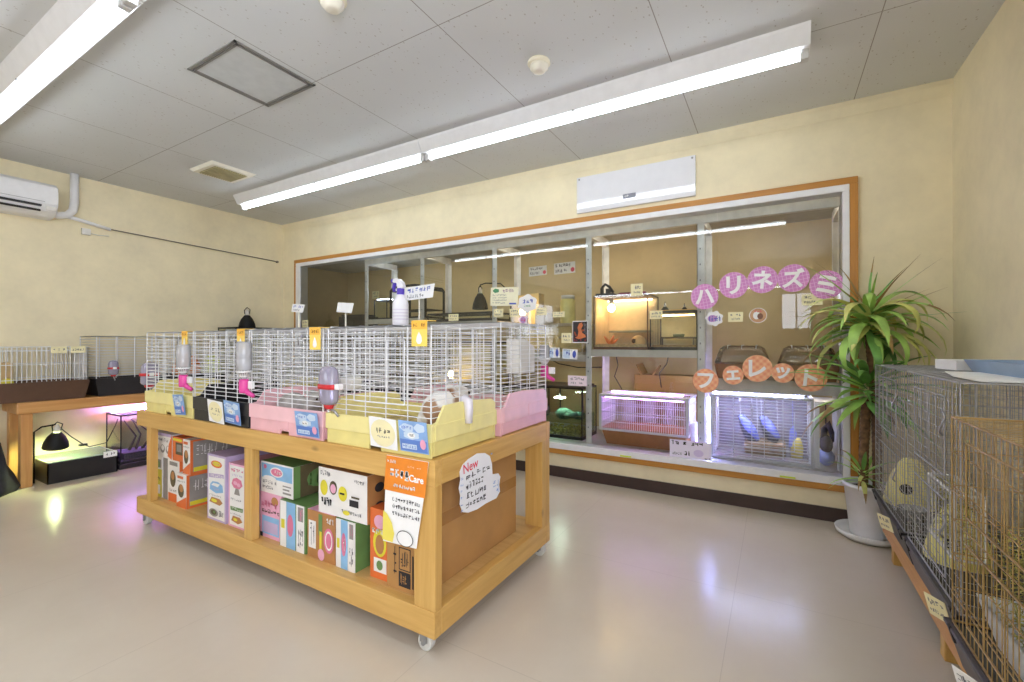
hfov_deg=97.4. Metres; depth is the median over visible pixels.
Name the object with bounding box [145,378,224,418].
tray
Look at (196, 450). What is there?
box
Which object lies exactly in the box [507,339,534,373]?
pet feeder
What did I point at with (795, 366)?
tray
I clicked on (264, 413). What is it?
tray
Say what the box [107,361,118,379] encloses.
water bottle
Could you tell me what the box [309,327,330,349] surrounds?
price tag
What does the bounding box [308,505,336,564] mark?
box
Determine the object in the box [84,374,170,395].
tray
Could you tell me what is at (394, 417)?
bedding
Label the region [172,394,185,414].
price card
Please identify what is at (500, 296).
paper sign
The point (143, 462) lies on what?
plinth
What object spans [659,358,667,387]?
power cable
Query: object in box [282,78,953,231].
trim
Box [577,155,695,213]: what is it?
air conditioner
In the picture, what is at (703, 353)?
window frame
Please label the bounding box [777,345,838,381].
cage
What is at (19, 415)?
table
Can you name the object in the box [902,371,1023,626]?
cage
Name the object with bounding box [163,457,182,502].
box
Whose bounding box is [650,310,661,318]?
paper card
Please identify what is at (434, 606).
display stand
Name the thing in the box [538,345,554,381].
water bottle
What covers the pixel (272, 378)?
tray
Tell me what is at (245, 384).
water bottle
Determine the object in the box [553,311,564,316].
paper card
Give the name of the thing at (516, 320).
storage box
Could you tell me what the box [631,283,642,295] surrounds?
paper card
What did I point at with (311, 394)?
rabbit
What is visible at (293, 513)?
box
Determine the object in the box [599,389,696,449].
cage
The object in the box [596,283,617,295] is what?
dome lamp
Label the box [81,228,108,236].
wall socket
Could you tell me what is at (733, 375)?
letter sign
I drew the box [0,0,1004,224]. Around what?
ceiling
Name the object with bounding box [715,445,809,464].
tray
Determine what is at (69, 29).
ceiling light
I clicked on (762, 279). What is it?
letter sign
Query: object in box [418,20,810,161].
ceiling light
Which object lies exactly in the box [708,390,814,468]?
wire cage
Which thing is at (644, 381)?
cardboard box
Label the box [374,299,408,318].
tank
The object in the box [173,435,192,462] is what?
box
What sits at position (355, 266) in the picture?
ceiling
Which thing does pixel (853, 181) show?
trim
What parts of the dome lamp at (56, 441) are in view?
arm, lamp shade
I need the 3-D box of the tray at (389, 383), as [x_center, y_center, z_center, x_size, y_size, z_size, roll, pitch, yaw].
[-0.664,0.329,2.588,0.551,0.185,0.460,0,0,30]
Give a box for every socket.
[53,424,60,432]
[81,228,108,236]
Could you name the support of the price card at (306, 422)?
on the display stand at (434, 606)
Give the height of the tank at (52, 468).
0.171 m
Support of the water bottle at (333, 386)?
attached to the cage at (450, 432)
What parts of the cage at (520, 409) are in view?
door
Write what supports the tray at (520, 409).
on the cage at (520, 409)
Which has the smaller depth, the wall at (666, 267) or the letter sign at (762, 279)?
the letter sign at (762, 279)
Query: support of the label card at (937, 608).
attached to the cage at (936, 577)
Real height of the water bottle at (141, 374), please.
0.188 m
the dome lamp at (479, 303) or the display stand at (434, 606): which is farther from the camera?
the dome lamp at (479, 303)
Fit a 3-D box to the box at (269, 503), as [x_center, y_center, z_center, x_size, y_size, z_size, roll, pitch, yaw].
[-1.072,0.838,2.290,0.170,0.216,0.327,0,0,30]
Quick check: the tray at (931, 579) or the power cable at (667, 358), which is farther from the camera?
the power cable at (667, 358)
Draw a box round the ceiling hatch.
[187,39,314,106]
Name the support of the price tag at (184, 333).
hanging from the cage at (159, 399)
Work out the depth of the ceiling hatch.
2.46 m
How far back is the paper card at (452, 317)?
4.23 m
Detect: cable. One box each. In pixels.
[60,419,117,446]
[111,229,278,262]
[554,361,601,367]
[614,357,621,388]
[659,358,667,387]
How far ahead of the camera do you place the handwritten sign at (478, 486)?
1.77 m
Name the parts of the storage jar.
lid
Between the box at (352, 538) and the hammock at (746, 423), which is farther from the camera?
the hammock at (746, 423)
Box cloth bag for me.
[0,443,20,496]
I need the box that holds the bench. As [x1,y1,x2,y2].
[882,528,967,674]
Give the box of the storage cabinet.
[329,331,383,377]
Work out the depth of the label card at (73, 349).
3.65 m
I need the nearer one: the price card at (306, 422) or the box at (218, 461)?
the price card at (306, 422)
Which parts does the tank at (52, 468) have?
glass lid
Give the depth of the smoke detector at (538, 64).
2.31 m
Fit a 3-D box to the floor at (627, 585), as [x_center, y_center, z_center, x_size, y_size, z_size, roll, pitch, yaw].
[-2.679,1.149,-0.174,6.350,0.100,9.997,0,0,30]
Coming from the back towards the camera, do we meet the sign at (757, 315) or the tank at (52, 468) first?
the tank at (52, 468)
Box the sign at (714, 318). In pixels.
[705,311,722,325]
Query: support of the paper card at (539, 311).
attached to the window at (843, 191)
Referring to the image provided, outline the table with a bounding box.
[2,393,145,488]
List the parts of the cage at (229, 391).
door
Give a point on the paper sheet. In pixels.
(975, 376)
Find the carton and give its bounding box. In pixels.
[387,542,413,594]
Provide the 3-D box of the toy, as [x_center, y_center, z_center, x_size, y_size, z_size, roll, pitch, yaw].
[1.963,0.571,3.147,0.050,0.345,0.020,0,0,30]
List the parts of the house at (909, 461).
doorway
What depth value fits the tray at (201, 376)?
4.48 m
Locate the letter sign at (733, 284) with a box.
[719,272,747,297]
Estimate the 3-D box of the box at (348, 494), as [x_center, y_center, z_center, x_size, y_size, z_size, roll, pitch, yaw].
[-0.629,0.640,2.011,0.302,0.195,0.322,0,0,30]
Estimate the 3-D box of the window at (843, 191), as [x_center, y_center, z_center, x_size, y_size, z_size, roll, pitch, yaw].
[-0.264,-0.030,4.111,5.385,1.825,0.110,0,0,30]
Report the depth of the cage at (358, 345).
2.46 m
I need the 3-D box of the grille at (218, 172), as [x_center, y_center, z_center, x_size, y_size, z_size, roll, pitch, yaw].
[-2.472,-1.427,3.856,0.260,0.010,0.260,0,0,30]
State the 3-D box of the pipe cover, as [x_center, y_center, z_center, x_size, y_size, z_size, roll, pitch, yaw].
[-3.836,-1.244,3.851,0.060,0.411,0.194,0,0,30]
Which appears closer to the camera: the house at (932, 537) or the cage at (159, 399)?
the house at (932, 537)
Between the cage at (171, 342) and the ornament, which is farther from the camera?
the cage at (171, 342)
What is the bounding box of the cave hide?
[631,335,645,343]
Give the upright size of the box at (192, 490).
0.190 m
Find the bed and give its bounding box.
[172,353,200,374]
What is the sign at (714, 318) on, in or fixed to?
attached to the window at (843, 191)
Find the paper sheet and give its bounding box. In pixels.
[945,371,1023,383]
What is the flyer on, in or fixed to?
hanging from the display stand at (434, 606)
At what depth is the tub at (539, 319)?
4.08 m
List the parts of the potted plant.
pot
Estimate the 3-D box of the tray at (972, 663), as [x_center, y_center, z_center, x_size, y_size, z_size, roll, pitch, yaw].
[1.223,0.841,0.859,0.422,0.124,0.725,0,0,30]
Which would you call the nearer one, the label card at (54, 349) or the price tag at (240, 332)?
the price tag at (240, 332)
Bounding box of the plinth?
[117,460,146,469]
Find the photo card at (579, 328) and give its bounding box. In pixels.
[572,321,587,342]
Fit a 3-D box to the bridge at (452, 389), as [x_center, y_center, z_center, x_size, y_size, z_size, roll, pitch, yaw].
[-0.253,0.269,1.842,0.168,0.176,0.332,0,0,28]
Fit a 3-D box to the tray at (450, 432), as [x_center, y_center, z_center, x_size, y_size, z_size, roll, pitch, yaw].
[-0.419,0.326,1.905,0.574,0.185,0.430,0,0,30]
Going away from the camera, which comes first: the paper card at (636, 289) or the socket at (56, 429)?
the paper card at (636, 289)
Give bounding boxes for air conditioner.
[0,174,58,220]
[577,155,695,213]
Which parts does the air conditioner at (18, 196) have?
display panel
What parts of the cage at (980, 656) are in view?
floor panel, door, door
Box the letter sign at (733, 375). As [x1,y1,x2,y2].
[723,366,743,384]
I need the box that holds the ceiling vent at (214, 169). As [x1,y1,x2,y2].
[190,160,255,182]
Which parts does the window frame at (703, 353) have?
post, post, shelf, shelf, post, post, shelf, shelf, post, post, shelf, post, post, shelf, post, post, shelf, post, post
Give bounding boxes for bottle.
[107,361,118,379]
[139,362,159,389]
[175,344,192,390]
[235,341,254,397]
[317,366,342,416]
[391,278,408,324]
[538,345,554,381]
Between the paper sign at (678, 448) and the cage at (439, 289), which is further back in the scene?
the cage at (439, 289)
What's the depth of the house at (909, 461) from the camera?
2.13 m
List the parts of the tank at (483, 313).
lid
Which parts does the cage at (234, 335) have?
door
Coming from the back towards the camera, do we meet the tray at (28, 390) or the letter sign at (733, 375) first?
the tray at (28, 390)
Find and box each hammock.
[738,408,759,441]
[759,408,779,442]
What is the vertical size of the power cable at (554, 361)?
0.109 m
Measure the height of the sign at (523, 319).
0.087 m
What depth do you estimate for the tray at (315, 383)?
2.95 m
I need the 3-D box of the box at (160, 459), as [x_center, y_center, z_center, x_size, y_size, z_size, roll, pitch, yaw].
[-2.101,0.824,2.839,0.090,0.248,0.222,0,0,30]
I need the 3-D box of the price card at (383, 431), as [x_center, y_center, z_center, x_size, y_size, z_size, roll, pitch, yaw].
[-0.481,0.343,1.679,0.143,0.120,0.015,0,0,30]
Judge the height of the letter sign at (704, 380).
0.166 m
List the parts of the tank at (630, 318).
lid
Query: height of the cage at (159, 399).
0.474 m
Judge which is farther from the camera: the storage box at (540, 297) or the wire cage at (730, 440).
the storage box at (540, 297)
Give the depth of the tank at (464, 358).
4.65 m
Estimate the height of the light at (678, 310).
0.021 m
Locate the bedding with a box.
[383,414,417,421]
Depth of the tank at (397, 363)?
5.08 m
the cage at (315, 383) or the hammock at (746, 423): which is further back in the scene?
the hammock at (746, 423)
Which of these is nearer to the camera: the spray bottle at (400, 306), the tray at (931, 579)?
the tray at (931, 579)
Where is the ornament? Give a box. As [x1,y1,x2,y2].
[604,335,617,343]
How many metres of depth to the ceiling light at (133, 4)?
1.78 m
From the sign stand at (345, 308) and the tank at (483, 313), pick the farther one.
the tank at (483, 313)
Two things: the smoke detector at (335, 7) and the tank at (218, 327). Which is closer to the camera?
the smoke detector at (335, 7)
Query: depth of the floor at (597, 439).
3.46 m
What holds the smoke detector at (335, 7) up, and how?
attached to the ceiling at (129, 112)
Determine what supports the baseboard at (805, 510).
attached to the wall at (900, 157)
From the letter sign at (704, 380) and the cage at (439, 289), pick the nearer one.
the letter sign at (704, 380)
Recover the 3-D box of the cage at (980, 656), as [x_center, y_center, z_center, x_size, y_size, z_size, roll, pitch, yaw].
[1.222,0.556,0.861,0.425,0.695,0.725,0,0,30]
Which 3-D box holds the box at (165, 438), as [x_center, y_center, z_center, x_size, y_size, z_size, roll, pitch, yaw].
[-2.044,0.627,2.803,0.235,0.146,0.228,0,0,30]
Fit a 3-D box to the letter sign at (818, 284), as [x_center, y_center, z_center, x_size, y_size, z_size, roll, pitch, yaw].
[1.935,-0.347,2.771,0.176,0.176,0.004,0,0,30]
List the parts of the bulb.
bulb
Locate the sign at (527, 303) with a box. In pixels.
[518,294,536,312]
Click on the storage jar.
(567, 303)
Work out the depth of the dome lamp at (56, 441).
3.56 m
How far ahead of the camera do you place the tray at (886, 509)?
1.96 m
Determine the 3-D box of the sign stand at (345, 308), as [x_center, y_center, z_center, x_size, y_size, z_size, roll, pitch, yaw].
[-1.038,-0.163,2.812,0.150,0.162,0.043,0,0,30]
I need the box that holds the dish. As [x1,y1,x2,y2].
[341,376,361,388]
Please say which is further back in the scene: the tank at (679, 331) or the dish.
the tank at (679, 331)
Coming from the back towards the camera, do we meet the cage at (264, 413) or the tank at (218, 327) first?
the tank at (218, 327)
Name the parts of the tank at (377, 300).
lid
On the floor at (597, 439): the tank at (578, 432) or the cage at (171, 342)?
the tank at (578, 432)
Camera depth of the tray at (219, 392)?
2.38 m
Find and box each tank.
[35,446,117,484]
[106,407,146,463]
[218,327,291,381]
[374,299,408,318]
[376,338,440,376]
[427,311,509,321]
[432,342,508,388]
[503,383,549,405]
[506,323,593,354]
[544,385,596,440]
[593,293,658,349]
[650,311,696,349]
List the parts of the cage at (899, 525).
door, door, floor panel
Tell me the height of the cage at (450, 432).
0.474 m
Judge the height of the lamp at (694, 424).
0.160 m
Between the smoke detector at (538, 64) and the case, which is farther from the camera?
the case
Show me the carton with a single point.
(400, 559)
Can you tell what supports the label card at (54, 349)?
attached to the cage at (28, 390)
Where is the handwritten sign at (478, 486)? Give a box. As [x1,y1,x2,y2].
[459,453,499,512]
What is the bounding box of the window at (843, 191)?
[296,184,850,485]
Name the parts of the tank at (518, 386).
lid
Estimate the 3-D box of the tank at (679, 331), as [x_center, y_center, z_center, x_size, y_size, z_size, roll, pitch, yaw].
[1.314,-0.075,3.571,0.345,0.289,0.370,0,0,30]
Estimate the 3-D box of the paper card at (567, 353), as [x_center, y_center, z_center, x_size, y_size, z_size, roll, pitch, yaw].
[0.467,0.105,3.632,0.134,0.086,0.003,0,0,30]
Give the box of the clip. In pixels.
[460,394,472,423]
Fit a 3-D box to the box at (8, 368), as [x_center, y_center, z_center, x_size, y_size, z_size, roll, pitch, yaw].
[-3.866,0.299,3.408,0.120,0.270,0.090,0,0,30]
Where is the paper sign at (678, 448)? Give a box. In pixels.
[670,439,710,460]
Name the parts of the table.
leg, leg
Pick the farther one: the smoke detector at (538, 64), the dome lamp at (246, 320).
the dome lamp at (246, 320)
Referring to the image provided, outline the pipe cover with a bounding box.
[54,173,78,218]
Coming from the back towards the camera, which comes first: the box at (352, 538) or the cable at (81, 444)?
the cable at (81, 444)
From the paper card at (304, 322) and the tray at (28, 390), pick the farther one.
the paper card at (304, 322)
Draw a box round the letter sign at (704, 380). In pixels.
[693,369,718,392]
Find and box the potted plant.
[786,257,966,546]
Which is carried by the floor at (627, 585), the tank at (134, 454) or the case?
the tank at (134, 454)
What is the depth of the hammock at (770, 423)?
3.20 m
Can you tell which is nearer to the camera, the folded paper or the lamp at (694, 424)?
the folded paper
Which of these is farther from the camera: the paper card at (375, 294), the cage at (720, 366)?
the paper card at (375, 294)
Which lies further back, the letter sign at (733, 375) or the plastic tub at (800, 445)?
the plastic tub at (800, 445)
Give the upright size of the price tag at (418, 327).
0.092 m
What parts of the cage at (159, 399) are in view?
door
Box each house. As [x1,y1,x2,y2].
[883,457,937,511]
[922,504,995,573]
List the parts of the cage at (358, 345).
door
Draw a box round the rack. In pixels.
[928,472,987,565]
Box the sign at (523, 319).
[518,315,527,323]
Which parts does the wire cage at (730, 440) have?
door, panel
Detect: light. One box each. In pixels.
[0,0,142,124]
[122,0,145,8]
[233,139,426,210]
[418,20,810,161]
[655,309,696,311]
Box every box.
[1,362,12,379]
[158,430,182,459]
[158,456,162,497]
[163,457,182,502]
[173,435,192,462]
[176,471,207,508]
[183,437,240,474]
[207,447,268,523]
[229,453,281,529]
[260,491,284,541]
[261,455,324,499]
[280,492,318,553]
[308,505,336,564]
[319,464,384,524]
[336,517,369,572]
[370,502,386,581]
[514,295,528,323]
[529,293,543,323]
[635,363,696,440]
[744,438,785,456]
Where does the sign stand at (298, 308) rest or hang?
on the cage at (234, 335)
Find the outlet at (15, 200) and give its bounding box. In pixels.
[0,196,41,205]
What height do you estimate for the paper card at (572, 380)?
0.082 m
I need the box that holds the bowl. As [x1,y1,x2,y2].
[897,504,930,523]
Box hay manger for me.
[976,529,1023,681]
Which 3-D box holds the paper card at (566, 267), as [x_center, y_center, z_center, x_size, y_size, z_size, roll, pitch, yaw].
[0.538,-0.748,4.612,0.237,0.120,0.003,0,0,30]
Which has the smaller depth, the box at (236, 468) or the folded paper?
the folded paper
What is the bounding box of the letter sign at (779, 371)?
[772,363,793,382]
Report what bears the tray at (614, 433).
on the cage at (650, 434)
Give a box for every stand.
[137,409,549,650]
[291,304,304,326]
[336,302,353,325]
[404,283,434,319]
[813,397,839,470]
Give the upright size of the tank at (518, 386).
0.200 m
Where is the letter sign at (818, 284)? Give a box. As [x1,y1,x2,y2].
[809,270,841,298]
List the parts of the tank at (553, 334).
lid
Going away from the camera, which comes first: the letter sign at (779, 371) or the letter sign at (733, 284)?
the letter sign at (779, 371)
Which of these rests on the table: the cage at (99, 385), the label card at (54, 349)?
the cage at (99, 385)
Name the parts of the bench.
leg, leg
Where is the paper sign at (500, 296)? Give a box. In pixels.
[490,287,517,305]
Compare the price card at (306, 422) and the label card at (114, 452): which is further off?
the label card at (114, 452)
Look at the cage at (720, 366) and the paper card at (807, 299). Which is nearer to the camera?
the paper card at (807, 299)
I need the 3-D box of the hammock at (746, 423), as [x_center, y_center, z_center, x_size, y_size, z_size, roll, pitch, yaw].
[1.728,0.574,3.283,0.141,0.350,0.086,0,0,30]
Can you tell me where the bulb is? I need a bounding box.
[608,298,614,311]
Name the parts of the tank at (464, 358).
lid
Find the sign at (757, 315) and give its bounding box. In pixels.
[749,308,766,322]
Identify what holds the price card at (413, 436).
on the display stand at (434, 606)
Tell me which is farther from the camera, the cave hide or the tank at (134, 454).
the tank at (134, 454)
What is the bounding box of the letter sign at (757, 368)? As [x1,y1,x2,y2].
[742,355,772,381]
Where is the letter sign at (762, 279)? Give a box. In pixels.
[747,266,777,292]
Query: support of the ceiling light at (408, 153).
attached to the ceiling at (129, 112)
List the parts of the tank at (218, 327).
lid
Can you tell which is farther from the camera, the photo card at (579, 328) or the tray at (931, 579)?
the photo card at (579, 328)
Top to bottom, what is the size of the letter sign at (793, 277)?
0.176 m
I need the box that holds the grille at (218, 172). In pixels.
[200,166,246,181]
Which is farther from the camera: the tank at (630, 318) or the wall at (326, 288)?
the wall at (326, 288)
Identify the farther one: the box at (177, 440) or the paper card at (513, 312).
the paper card at (513, 312)
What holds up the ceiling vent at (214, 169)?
in the ceiling at (129, 112)
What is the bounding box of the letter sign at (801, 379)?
[794,364,826,391]
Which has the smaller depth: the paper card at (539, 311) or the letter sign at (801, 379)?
the letter sign at (801, 379)
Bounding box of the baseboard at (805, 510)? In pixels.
[516,460,847,521]
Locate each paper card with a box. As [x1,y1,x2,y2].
[302,320,307,326]
[372,291,378,298]
[449,314,457,320]
[494,309,502,316]
[510,309,519,316]
[529,265,546,276]
[536,307,546,314]
[547,347,559,357]
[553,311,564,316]
[554,261,574,274]
[561,333,571,342]
[562,349,577,359]
[568,375,586,385]
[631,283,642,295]
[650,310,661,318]
[728,312,742,321]
[802,294,822,305]
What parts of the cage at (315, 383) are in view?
door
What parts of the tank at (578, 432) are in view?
lid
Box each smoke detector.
[318,0,346,14]
[527,55,549,74]
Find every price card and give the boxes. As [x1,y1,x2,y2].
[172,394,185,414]
[207,399,223,424]
[223,400,240,425]
[294,411,319,437]
[369,416,397,450]
[398,420,428,454]
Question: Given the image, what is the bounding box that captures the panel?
[442,453,515,583]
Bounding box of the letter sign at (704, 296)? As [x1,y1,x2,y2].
[691,284,717,308]
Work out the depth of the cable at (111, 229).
4.71 m
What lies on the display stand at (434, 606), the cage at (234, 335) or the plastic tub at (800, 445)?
the cage at (234, 335)
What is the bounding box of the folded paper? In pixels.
[935,359,978,370]
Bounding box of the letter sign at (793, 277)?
[777,264,809,291]
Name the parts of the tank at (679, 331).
water dish, lid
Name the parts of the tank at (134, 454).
lid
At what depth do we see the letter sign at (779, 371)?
2.88 m
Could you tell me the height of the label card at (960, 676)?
0.068 m
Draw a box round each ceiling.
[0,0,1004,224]
[309,208,833,273]
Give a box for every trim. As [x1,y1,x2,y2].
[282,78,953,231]
[294,176,858,492]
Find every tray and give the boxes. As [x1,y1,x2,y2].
[0,378,89,403]
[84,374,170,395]
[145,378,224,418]
[166,372,230,381]
[193,382,291,427]
[231,374,294,386]
[249,386,391,440]
[280,377,340,394]
[326,391,496,458]
[340,380,437,400]
[406,384,546,436]
[524,381,593,387]
[602,420,690,449]
[714,362,747,378]
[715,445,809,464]
[778,363,838,381]
[872,489,1021,563]
[902,535,1021,626]
[943,616,990,681]
[964,359,1023,377]
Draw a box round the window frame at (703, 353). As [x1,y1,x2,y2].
[365,196,840,471]
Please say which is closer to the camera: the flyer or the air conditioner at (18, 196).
the flyer
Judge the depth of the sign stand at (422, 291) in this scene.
2.54 m
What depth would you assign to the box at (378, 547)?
1.79 m
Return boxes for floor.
[0,465,961,681]
[549,423,840,473]
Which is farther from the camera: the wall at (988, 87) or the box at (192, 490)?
the box at (192, 490)
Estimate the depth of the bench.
1.74 m
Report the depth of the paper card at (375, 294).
5.99 m
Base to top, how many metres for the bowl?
0.056 m
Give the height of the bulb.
0.119 m
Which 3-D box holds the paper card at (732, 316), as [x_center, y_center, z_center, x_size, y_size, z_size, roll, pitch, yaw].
[1.503,-0.162,3.026,0.090,0.065,0.003,0,0,30]
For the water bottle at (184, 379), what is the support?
hanging from the cage at (159, 399)
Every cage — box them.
[0,346,89,403]
[80,336,170,395]
[145,331,267,418]
[156,337,230,381]
[193,330,324,427]
[225,328,332,387]
[249,328,395,440]
[274,326,388,394]
[326,325,496,458]
[333,324,457,400]
[390,284,444,318]
[406,322,546,436]
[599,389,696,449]
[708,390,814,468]
[714,345,770,378]
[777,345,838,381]
[872,364,1023,563]
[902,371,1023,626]
[943,416,1023,681]
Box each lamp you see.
[33,422,68,482]
[238,307,255,326]
[472,283,510,309]
[691,422,696,440]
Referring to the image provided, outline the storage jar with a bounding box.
[560,295,574,322]
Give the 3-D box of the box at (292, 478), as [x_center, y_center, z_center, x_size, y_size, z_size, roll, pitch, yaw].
[-1.026,0.655,2.275,0.256,0.148,0.348,0,0,30]
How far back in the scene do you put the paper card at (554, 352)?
3.70 m
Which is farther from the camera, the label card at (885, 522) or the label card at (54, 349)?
the label card at (54, 349)
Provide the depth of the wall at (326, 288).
5.96 m
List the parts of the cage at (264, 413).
door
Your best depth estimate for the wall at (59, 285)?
4.22 m
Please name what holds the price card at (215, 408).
on the display stand at (434, 606)
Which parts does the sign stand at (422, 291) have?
stem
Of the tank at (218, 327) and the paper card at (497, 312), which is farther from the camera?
the tank at (218, 327)
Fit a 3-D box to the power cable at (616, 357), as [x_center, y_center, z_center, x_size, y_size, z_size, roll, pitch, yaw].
[0.952,0.268,4.022,0.080,0.324,0.023,0,0,38]
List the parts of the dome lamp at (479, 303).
lamp shade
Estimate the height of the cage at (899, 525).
0.787 m
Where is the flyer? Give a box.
[382,455,428,548]
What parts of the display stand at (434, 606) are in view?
post, post, long rail, long rail, post, rail, rail, long rail, post, long rail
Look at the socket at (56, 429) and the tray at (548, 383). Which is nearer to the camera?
the socket at (56, 429)
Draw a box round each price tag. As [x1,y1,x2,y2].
[182,331,192,345]
[237,329,248,348]
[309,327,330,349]
[411,320,434,345]
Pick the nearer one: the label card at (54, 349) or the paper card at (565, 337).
the label card at (54, 349)
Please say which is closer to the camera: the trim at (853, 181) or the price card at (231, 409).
the price card at (231, 409)
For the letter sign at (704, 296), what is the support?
attached to the window at (843, 191)
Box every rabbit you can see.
[276,390,327,410]
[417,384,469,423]
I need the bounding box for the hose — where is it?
[68,216,110,230]
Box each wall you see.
[0,158,282,463]
[283,95,953,509]
[308,267,347,376]
[348,218,831,437]
[952,0,1023,536]
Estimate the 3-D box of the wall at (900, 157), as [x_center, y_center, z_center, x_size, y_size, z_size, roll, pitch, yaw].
[-0.175,-0.166,4.100,6.350,2.566,0.100,0,0,30]
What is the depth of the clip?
1.73 m
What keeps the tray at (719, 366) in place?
on the cage at (720, 366)
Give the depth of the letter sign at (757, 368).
2.96 m
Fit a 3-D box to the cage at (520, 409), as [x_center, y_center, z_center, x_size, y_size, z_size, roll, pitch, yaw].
[-0.177,0.168,2.299,0.574,0.503,0.467,0,0,30]
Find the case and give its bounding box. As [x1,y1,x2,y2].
[339,314,377,325]
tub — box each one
[535,313,552,323]
[791,438,802,458]
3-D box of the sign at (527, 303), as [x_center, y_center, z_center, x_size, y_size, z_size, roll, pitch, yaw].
[0.130,-0.320,3.831,0.180,0.159,0.003,0,0,30]
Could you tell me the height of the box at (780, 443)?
0.090 m
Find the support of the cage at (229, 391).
on the display stand at (434, 606)
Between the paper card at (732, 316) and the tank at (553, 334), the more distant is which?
the tank at (553, 334)
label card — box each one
[51,346,66,352]
[70,346,84,352]
[103,450,116,457]
[877,513,893,532]
[923,591,948,620]
[951,664,976,681]
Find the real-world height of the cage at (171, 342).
0.500 m
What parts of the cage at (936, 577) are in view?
door, door, floor panel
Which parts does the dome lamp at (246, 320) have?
lamp shade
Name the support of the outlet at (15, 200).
attached to the air conditioner at (18, 196)
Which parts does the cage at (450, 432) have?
door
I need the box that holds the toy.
[789,401,796,446]
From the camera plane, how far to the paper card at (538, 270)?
4.76 m
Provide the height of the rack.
0.207 m
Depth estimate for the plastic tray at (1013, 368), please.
1.56 m

